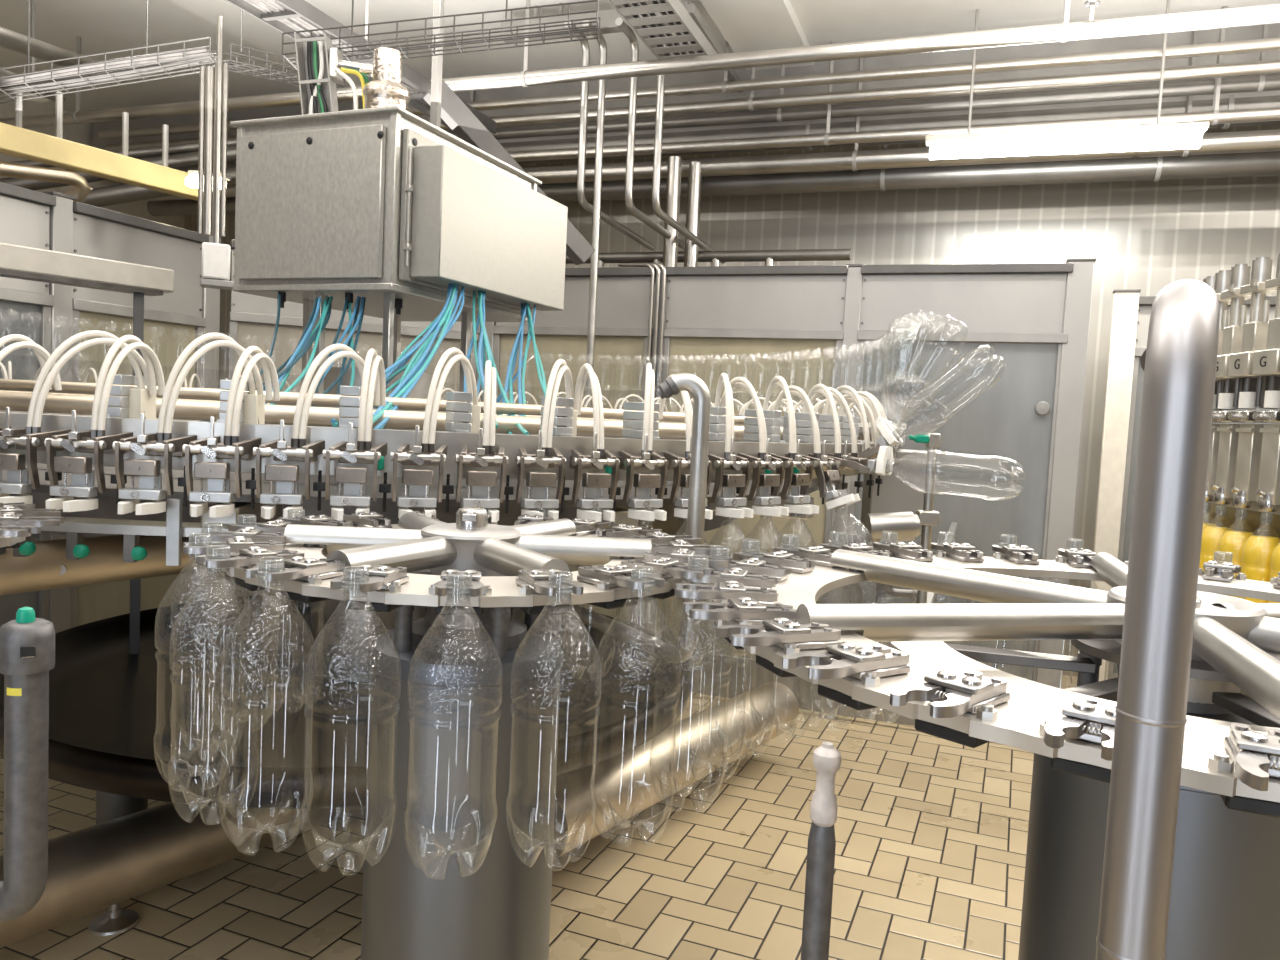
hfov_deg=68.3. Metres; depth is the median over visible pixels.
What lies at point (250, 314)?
guard
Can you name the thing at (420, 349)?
tube
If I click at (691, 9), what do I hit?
brace
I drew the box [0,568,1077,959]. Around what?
floor
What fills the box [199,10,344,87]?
wire tray
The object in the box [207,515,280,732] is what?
bottle
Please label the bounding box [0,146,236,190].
pipe
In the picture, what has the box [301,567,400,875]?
bottle
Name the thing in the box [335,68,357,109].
cable
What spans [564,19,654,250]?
pipe
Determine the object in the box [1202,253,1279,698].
machine
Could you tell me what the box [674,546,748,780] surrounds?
bottle
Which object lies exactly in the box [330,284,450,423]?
tube
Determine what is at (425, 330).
tube
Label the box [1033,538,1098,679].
bottle
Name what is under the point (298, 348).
tube
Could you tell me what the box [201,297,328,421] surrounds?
tube
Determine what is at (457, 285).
tube
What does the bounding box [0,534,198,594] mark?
tube
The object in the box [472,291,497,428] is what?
tube
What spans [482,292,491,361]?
tube
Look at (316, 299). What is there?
tube
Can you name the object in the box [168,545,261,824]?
bottle
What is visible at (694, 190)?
riser pipe
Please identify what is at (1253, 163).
pipe
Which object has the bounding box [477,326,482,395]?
tube
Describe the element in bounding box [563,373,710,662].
pipe
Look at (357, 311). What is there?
tube
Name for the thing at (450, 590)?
bottle
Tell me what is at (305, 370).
tube
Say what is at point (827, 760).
rod
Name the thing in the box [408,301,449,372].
tube
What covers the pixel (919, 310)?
bottle
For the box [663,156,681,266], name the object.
riser pipe
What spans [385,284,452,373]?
tube
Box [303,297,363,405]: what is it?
tube
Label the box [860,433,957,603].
stand
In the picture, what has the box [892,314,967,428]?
bottle
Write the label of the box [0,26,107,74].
pipe
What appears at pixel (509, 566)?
wheel
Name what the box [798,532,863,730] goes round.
bottle
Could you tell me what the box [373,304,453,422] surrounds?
tube
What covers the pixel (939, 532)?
bottle
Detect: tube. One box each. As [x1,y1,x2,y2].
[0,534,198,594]
[0,802,364,947]
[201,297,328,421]
[203,297,317,421]
[254,294,280,382]
[263,296,332,389]
[263,314,314,390]
[265,297,320,403]
[269,296,331,404]
[272,303,331,387]
[279,295,327,390]
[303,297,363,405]
[311,297,365,406]
[315,297,347,393]
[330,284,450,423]
[332,284,456,426]
[332,296,359,354]
[335,297,360,407]
[336,302,354,426]
[373,287,464,428]
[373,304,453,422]
[373,312,444,416]
[380,313,448,428]
[383,289,464,428]
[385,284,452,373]
[385,284,454,374]
[385,286,458,379]
[386,355,418,380]
[401,285,457,389]
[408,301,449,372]
[463,312,479,391]
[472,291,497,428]
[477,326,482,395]
[478,291,511,433]
[478,292,484,388]
[478,298,528,434]
[479,291,491,366]
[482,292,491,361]
[496,305,535,402]
[496,311,526,400]
[497,303,526,414]
[506,304,524,415]
[508,309,526,415]
[518,303,523,415]
[521,304,530,415]
[526,310,546,396]
[527,303,555,416]
[553,682,798,859]
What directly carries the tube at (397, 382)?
attached to the cabinet
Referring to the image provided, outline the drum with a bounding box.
[0,593,692,824]
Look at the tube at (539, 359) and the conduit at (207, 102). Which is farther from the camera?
the conduit at (207, 102)
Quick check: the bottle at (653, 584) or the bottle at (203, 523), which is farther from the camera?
the bottle at (203, 523)
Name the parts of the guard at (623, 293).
rail, panel, rail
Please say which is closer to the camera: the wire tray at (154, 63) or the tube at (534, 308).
the tube at (534, 308)
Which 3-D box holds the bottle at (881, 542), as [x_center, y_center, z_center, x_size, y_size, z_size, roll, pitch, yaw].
[0.421,0.252,1.629,0.101,0.327,0.101,6,5,44]
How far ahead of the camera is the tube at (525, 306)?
2.96 m
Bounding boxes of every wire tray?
[0,0,216,103]
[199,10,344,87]
[282,0,600,69]
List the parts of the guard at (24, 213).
pane, panel, rail, rail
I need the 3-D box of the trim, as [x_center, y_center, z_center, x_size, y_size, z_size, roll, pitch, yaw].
[-2.800,-2.639,4.099,0.500,0.050,7.400,4,4,20]
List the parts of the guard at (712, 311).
pane, rail, panel, rail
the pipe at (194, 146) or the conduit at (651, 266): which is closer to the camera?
the conduit at (651, 266)
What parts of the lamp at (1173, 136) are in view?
hanger rod, hanger rod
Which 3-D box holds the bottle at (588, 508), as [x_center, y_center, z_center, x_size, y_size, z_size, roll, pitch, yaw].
[-0.093,0.216,1.808,0.101,0.327,0.101,1,4,-30]
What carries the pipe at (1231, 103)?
hanging from the ceiling
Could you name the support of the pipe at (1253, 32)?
attached to the wall at (78, 133)
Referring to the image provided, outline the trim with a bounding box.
[170,0,362,100]
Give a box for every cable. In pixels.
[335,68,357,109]
[340,67,364,108]
[346,68,368,83]
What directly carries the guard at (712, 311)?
on the floor
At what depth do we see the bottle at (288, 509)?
1.54 m
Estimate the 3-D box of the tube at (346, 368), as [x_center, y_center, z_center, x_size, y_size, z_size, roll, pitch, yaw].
[-0.808,-0.363,2.571,0.037,0.391,1.087,2,4,-10]
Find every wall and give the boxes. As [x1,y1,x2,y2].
[0,94,184,228]
[185,124,1279,676]
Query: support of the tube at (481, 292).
attached to the cabinet
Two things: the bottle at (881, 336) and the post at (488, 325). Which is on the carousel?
the bottle at (881, 336)
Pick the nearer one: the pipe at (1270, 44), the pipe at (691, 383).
the pipe at (691, 383)
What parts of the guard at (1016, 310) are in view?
pane, rail, panel, rail, knob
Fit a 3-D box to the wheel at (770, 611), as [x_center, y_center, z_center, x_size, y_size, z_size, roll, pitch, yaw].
[0.604,0.188,1.111,1.132,0.111,1.132,2,4,-4]
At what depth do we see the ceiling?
5.61 m
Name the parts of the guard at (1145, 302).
rail, panel, rail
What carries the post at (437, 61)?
hanging from the ceiling
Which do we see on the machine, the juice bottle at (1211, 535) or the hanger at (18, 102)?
the juice bottle at (1211, 535)
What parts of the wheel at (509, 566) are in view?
plate, plate, plate, plate, plate, plate, arm, plate, plate, arm, arm, ring plate, plate, arm, plate, arm, plate, arm, plate, plate, plate, plate, plate, plate, plate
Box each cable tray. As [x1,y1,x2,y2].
[225,0,495,133]
[607,0,716,58]
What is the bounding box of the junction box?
[201,15,233,289]
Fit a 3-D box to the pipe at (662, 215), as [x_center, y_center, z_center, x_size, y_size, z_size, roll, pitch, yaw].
[0.311,-1.965,5.746,0.042,0.994,1.701,4,4,20]
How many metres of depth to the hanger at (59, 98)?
4.77 m
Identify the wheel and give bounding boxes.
[0,502,63,554]
[183,507,730,615]
[674,542,1279,817]
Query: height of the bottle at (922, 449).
0.106 m
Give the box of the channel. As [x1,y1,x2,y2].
[500,1,689,42]
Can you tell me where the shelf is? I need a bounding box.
[201,278,233,289]
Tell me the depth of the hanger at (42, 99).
5.44 m
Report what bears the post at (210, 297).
on the floor
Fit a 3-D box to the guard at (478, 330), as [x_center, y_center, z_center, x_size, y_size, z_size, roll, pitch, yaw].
[-1.478,-0.115,6.040,1.025,2.427,0.075,4,4,20]
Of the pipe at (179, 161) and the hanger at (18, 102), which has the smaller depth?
the hanger at (18, 102)
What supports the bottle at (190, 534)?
attached to the wheel at (509, 566)
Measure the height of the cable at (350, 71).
0.149 m
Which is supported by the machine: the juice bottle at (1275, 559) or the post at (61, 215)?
the juice bottle at (1275, 559)
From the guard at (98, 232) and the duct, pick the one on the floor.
the guard at (98, 232)
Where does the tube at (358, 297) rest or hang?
hanging from the cabinet
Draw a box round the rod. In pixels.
[801,741,841,959]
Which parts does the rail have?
knob, knob, knob, rail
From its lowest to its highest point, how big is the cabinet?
1.104 m
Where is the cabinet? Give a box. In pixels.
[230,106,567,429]
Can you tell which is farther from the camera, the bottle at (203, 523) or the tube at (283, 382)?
the tube at (283, 382)
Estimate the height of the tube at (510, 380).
0.428 m
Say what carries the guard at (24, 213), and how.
on the floor
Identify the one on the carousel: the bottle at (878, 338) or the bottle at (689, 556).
the bottle at (878, 338)
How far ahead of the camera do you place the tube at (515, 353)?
3.04 m
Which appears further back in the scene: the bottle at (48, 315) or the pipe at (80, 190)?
the pipe at (80, 190)
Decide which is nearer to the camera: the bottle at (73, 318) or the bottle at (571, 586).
the bottle at (571, 586)
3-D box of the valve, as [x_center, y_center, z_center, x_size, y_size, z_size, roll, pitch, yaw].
[1.932,-2.003,4.035,0.060,0.080,0.060,3,4,0]
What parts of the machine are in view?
shield plate, rod, cross plate, rod, shield plate, rod, cross plate, rod, shield plate, rod, cross plate, shield plate, rod, cross plate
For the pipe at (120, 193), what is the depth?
6.15 m
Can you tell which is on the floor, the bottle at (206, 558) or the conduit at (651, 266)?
the conduit at (651, 266)
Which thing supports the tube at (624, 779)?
on the floor
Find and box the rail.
[13,499,240,565]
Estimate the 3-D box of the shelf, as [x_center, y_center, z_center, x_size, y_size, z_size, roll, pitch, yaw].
[-1.950,-0.906,4.376,0.160,0.030,0.120,1,4,-25]
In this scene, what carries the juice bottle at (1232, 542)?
on the machine
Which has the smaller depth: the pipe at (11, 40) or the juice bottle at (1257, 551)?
the juice bottle at (1257, 551)
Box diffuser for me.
[929,130,1202,159]
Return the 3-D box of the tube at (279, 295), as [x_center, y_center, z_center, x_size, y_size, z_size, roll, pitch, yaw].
[-1.040,-0.403,2.625,0.023,0.340,1.028,2,4,-17]
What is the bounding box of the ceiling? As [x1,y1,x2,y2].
[0,0,1279,111]
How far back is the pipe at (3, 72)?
5.00 m
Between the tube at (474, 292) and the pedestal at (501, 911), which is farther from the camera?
the tube at (474, 292)
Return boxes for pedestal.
[361,569,563,959]
[881,639,1279,959]
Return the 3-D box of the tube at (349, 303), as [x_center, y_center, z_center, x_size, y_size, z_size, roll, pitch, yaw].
[-0.831,-0.360,2.689,0.036,0.414,0.834,2,4,-16]
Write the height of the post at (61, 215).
2.479 m
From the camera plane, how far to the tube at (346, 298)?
2.86 m
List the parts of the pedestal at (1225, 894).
cam rail, support post, cam plate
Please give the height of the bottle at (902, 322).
0.327 m
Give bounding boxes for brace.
[686,3,742,92]
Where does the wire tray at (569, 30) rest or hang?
hanging from the ceiling
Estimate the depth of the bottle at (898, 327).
3.00 m
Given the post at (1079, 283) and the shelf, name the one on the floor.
the post at (1079, 283)
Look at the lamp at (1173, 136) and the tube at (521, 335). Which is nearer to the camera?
the tube at (521, 335)
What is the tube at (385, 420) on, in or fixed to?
attached to the cabinet
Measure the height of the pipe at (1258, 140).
0.711 m
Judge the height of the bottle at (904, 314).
0.329 m
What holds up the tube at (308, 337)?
attached to the cabinet
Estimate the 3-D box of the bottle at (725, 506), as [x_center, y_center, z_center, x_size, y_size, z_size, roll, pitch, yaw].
[0.185,0.216,1.996,0.101,0.327,0.101,4,4,19]
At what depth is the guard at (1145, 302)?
5.29 m
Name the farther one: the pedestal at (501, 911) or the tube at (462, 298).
the tube at (462, 298)
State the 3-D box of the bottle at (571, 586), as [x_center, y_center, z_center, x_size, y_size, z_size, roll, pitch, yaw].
[-0.095,0.266,1.055,0.101,0.327,0.101,4,4,16]
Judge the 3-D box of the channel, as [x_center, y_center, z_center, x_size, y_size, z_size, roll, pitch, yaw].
[-0.252,-2.525,5.133,1.100,0.172,0.080,4,4,20]
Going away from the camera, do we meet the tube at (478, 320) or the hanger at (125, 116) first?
the tube at (478, 320)
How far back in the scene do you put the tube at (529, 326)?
2.95 m
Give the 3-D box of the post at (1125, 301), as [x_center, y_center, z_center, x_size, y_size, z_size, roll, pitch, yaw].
[2.582,0.172,5.194,0.130,2.412,0.070,4,4,20]
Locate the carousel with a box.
[0,330,906,681]
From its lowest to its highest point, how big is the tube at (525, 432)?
0.459 m
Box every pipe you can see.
[0,0,1279,127]
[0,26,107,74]
[0,67,65,102]
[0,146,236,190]
[0,161,92,202]
[10,138,236,167]
[62,166,235,206]
[92,23,1279,182]
[98,38,1279,138]
[105,59,1279,150]
[116,6,1279,182]
[134,30,1279,201]
[136,24,1279,158]
[147,145,1279,215]
[180,94,1279,170]
[359,47,410,110]
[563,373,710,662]
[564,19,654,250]
[577,20,606,606]
[615,17,684,249]
[647,16,725,263]
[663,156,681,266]
[684,162,701,266]
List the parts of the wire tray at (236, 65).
hanger rod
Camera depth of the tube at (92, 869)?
2.80 m
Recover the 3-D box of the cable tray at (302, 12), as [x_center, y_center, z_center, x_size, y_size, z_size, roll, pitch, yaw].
[-1.526,-2.332,4.287,0.234,0.565,3.201,4,4,20]
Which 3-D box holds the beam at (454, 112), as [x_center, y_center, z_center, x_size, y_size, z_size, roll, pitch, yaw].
[-0.636,-1.514,4.712,0.900,0.770,0.100,1,4,-28]
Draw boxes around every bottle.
[44,315,70,374]
[69,318,94,372]
[153,534,240,791]
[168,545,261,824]
[169,523,249,758]
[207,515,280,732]
[218,557,316,854]
[259,509,325,712]
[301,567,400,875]
[403,572,502,880]
[506,571,601,870]
[563,508,615,678]
[590,566,680,846]
[614,610,664,672]
[650,556,732,811]
[660,507,711,667]
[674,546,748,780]
[701,506,749,661]
[708,539,775,758]
[750,534,818,739]
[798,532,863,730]
[854,531,915,722]
[864,338,893,411]
[871,336,902,417]
[878,334,908,414]
[881,329,915,420]
[883,318,921,422]
[884,314,929,421]
[884,322,921,422]
[884,327,919,421]
[885,449,1024,500]
[887,310,943,422]
[891,346,1005,441]
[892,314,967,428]
[912,532,972,603]
[973,534,1029,678]
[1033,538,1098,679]
[1199,505,1233,571]
[1202,502,1217,530]
[1212,551,1245,693]
[1216,508,1254,597]
[1238,512,1279,602]
[1268,543,1279,602]
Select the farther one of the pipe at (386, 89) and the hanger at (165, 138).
the hanger at (165, 138)
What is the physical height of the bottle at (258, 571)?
0.327 m
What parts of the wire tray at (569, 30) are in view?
hanger rod, hanger rod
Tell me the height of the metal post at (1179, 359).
1.686 m
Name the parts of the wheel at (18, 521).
plate, plate, ring plate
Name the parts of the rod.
rod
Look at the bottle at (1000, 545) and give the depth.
1.65 m
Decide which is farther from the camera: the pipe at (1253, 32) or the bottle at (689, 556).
the pipe at (1253, 32)
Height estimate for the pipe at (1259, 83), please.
0.427 m
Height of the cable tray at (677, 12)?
0.365 m
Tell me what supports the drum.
on the floor
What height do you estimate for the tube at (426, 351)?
0.458 m
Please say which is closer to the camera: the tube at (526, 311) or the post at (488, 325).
the tube at (526, 311)
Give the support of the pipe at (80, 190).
attached to the beam at (15, 141)
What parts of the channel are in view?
hanger rod, hanger rod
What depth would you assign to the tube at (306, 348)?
2.60 m
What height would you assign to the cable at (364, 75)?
0.149 m
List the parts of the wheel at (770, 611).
plate, plate, plate, plate, plate, plate, plate, plate, plate, plate, plate, plate, arm, arm, plate, plate, plate, arm, plate, arm, arm, plate, arm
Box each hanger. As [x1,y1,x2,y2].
[15,93,22,127]
[23,0,50,102]
[55,91,62,138]
[122,112,128,155]
[162,124,168,166]
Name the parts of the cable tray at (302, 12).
hanger rod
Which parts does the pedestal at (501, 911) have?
support post, cam plate, support post, support post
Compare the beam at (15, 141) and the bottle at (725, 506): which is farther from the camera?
the beam at (15, 141)
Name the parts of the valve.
stem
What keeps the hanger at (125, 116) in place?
on the beam at (15, 141)
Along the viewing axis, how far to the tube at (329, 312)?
2.95 m
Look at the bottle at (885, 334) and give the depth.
3.21 m
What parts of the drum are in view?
leg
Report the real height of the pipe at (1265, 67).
0.388 m
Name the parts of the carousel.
oval handle, stem, plate, guide rod, arm, arm, guide rod, oval handle, stem, plate, guide rod, arm, arm, guide rod, oval handle, stem, plate, arm, arm, guide rod, oval handle, stem, plate, guide rod, arm, arm, oval handle, stem, plate, guide rod, arm, arm, guide rod, number plate, oval handle, stem, plate, arm, arm, guide rod, oval handle, stem, plate, guide rod, arm, arm, number plate, stem, oval handle, plate, arm, arm, plate, stem, oval handle, guide rod, arm, arm, plate, stem, oval handle, arm, arm, plate, stem, oval handle, arm, arm, plate, stem, arm, arm, plate, stem, oval handle, arm, arm, plate, stem, oval handle, arm, arm, plate, stem, oval handle, arm, arm, stem, oval handle, plate, arm, stem, arm, plate, arm, oval handle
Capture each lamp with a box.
[185,170,230,189]
[925,0,1209,159]
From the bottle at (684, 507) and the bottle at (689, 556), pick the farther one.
the bottle at (684, 507)
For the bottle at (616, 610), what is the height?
0.327 m
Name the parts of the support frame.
post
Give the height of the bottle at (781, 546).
0.327 m
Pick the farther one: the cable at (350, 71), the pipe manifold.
the pipe manifold
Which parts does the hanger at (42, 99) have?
rod, lamp shade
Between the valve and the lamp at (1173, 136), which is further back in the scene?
the lamp at (1173, 136)
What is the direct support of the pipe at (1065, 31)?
hanging from the ceiling
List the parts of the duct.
clamp arm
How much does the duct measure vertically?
0.380 m
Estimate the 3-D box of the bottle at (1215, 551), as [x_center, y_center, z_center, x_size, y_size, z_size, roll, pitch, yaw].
[0.951,0.282,1.561,0.101,0.327,0.101,2,4,-14]
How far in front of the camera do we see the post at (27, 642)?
0.86 m
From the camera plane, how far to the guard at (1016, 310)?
4.86 m
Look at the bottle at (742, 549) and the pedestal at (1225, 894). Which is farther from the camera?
the bottle at (742, 549)
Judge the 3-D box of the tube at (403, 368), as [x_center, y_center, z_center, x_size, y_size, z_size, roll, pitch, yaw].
[-0.621,-0.439,2.711,0.030,0.360,0.865,3,4,1]
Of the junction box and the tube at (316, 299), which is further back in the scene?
the junction box
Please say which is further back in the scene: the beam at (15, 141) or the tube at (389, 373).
the beam at (15, 141)
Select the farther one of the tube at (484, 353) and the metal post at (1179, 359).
the tube at (484, 353)
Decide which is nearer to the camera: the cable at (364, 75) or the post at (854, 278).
the cable at (364, 75)
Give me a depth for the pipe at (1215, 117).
5.42 m
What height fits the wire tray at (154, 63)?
0.885 m
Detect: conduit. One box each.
[197,62,227,235]
[618,263,665,629]
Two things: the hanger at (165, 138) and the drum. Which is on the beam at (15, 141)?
the hanger at (165, 138)
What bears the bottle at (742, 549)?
in the wheel at (770, 611)
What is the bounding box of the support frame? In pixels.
[0,242,173,653]
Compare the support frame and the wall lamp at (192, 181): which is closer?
the support frame
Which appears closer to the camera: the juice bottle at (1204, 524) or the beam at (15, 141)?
the juice bottle at (1204, 524)
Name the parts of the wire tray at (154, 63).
hanger rod, hanger rod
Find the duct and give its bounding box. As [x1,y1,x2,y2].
[294,32,372,114]
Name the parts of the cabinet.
post, door, post, post, post, post, door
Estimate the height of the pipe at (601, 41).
3.655 m
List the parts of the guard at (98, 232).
pane, panel, rail, rail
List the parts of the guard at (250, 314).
rail, panel, rail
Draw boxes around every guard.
[0,182,55,626]
[70,202,208,627]
[224,239,478,597]
[472,322,480,401]
[493,267,655,625]
[649,265,847,711]
[835,263,1073,725]
[1108,296,1279,678]
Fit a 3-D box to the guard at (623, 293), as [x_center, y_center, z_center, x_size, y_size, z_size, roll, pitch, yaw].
[-0.451,-0.041,5.666,1.025,2.427,0.075,4,4,20]
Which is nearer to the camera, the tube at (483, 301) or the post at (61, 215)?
the tube at (483, 301)
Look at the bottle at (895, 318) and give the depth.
2.78 m
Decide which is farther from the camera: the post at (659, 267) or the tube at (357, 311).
the post at (659, 267)
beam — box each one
[0,122,197,200]
[423,79,594,264]
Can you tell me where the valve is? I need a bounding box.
[1085,0,1099,20]
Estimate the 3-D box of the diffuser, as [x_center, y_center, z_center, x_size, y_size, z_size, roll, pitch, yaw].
[2.191,-1.749,4.928,1.296,0.089,0.090,4,4,19]
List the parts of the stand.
motor, rod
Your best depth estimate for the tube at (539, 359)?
2.98 m
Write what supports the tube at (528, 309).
attached to the cabinet
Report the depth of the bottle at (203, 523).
1.32 m
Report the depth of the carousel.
1.80 m
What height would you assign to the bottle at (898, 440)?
0.245 m
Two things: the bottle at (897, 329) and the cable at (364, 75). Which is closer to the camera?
the bottle at (897, 329)
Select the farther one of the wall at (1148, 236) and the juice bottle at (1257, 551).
the wall at (1148, 236)
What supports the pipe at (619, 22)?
hanging from the channel
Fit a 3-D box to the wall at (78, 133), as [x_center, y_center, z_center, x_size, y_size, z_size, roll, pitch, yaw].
[-5.979,-0.910,4.499,0.101,3.850,10.300,4,4,20]
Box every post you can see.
[0,607,54,921]
[42,191,74,632]
[196,231,222,600]
[430,0,444,127]
[481,322,495,401]
[639,267,666,628]
[819,264,863,719]
[1036,258,1095,688]
[1090,289,1140,680]
[1096,279,1219,959]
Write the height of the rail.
0.115 m
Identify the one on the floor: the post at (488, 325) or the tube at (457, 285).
the post at (488, 325)
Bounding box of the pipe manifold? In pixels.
[565,249,851,280]
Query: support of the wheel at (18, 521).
attached to the carousel

